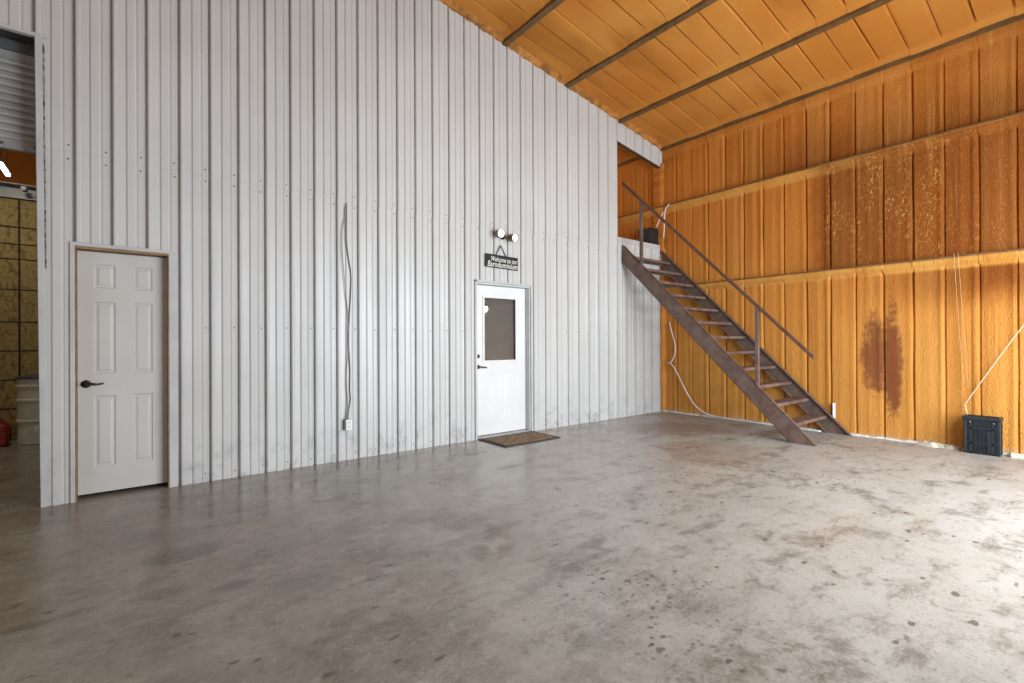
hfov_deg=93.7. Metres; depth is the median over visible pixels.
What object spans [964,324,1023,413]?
cable
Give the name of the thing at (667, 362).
cable
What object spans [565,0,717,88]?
beam
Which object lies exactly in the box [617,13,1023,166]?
trim
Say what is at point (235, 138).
wall
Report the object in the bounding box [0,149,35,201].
wall
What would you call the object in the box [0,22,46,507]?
trim
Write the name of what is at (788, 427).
staircase
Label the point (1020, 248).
trim
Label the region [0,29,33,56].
hood
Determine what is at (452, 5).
trim
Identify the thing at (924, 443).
scrap
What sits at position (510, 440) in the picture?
doormat
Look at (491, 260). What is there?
sign
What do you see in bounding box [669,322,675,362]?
cable
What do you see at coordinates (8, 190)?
beam
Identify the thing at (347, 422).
electrical outlet
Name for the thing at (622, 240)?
trim
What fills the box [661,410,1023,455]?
baseboard
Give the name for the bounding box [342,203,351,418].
power cable
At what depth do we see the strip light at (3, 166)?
7.12 m
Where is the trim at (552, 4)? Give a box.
[502,0,564,46]
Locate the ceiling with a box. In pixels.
[452,0,1023,163]
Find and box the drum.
[15,375,38,444]
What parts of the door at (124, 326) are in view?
lever handle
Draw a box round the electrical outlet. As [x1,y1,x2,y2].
[344,419,351,429]
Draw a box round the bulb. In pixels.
[20,186,27,192]
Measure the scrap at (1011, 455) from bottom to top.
0.053 m
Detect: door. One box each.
[0,29,35,154]
[70,241,177,502]
[474,279,532,439]
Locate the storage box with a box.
[638,227,657,244]
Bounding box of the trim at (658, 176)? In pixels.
[653,163,666,409]
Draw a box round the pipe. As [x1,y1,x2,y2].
[832,403,834,417]
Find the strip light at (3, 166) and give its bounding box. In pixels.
[0,149,11,175]
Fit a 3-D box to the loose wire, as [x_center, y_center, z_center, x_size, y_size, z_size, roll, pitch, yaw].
[2.838,-2.222,8.831,0.024,0.602,0.140,0,0,-38]
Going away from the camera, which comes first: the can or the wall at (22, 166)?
the can
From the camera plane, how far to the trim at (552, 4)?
6.18 m
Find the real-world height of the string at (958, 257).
1.613 m
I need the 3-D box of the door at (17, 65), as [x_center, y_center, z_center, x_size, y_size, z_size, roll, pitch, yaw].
[-5.294,-2.171,3.135,3.510,1.275,0.520,0,0,-38]
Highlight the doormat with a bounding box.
[478,431,560,447]
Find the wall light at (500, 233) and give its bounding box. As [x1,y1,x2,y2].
[494,229,517,241]
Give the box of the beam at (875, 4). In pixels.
[618,0,892,123]
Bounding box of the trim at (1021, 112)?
[617,111,1023,218]
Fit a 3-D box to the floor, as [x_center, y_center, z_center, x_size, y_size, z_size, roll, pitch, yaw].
[-2.810,1.391,5.683,13.450,0.150,16.600,0,0,-38]
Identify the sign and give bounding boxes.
[485,246,517,270]
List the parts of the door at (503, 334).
glass pane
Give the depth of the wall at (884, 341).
6.41 m
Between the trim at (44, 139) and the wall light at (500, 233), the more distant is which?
the wall light at (500, 233)
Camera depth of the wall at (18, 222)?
6.54 m
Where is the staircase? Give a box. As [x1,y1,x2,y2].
[622,182,851,446]
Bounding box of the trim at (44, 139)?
[42,44,46,267]
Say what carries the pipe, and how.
on the baseboard at (853, 434)
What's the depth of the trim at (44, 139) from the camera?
3.82 m
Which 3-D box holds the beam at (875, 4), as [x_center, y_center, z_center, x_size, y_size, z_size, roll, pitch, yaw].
[1.274,-3.821,8.927,0.076,0.182,16.200,0,0,-38]
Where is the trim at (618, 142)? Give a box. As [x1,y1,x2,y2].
[617,141,660,168]
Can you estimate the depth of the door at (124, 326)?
4.18 m
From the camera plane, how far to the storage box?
8.92 m
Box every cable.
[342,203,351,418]
[667,362,820,431]
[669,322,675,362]
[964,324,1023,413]
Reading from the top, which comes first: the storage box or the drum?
the storage box
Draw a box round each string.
[954,260,963,383]
[958,257,968,388]
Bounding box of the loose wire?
[663,204,668,237]
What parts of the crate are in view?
corner post, panel, panel, corner post, panel, corner post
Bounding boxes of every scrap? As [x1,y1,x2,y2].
[916,441,959,449]
[1005,452,1023,458]
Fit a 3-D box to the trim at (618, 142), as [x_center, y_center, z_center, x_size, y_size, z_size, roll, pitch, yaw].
[2.280,-3.323,8.599,1.300,0.200,0.065,0,0,-38]
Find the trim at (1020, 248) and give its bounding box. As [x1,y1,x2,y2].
[665,248,1023,287]
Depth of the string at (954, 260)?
5.72 m
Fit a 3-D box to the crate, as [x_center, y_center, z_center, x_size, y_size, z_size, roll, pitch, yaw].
[5.376,1.067,5.481,0.182,0.425,0.319,0,0,-38]
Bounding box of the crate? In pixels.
[962,414,1003,456]
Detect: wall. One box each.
[0,0,661,505]
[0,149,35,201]
[0,198,37,439]
[617,19,1023,453]
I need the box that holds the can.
[0,418,10,446]
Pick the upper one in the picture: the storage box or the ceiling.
the ceiling
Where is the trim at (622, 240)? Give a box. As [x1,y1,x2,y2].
[612,217,659,249]
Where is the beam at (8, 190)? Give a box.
[0,181,35,201]
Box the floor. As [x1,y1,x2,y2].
[0,411,1023,682]
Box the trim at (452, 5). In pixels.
[437,0,661,149]
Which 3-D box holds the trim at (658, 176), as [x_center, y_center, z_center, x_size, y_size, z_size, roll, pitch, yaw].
[2.767,-1.012,8.985,0.132,4.620,0.252,0,0,-38]
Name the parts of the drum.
lid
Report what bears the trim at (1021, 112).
attached to the wall at (884, 341)
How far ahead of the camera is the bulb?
6.48 m
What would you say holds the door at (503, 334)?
in the wall at (235, 138)

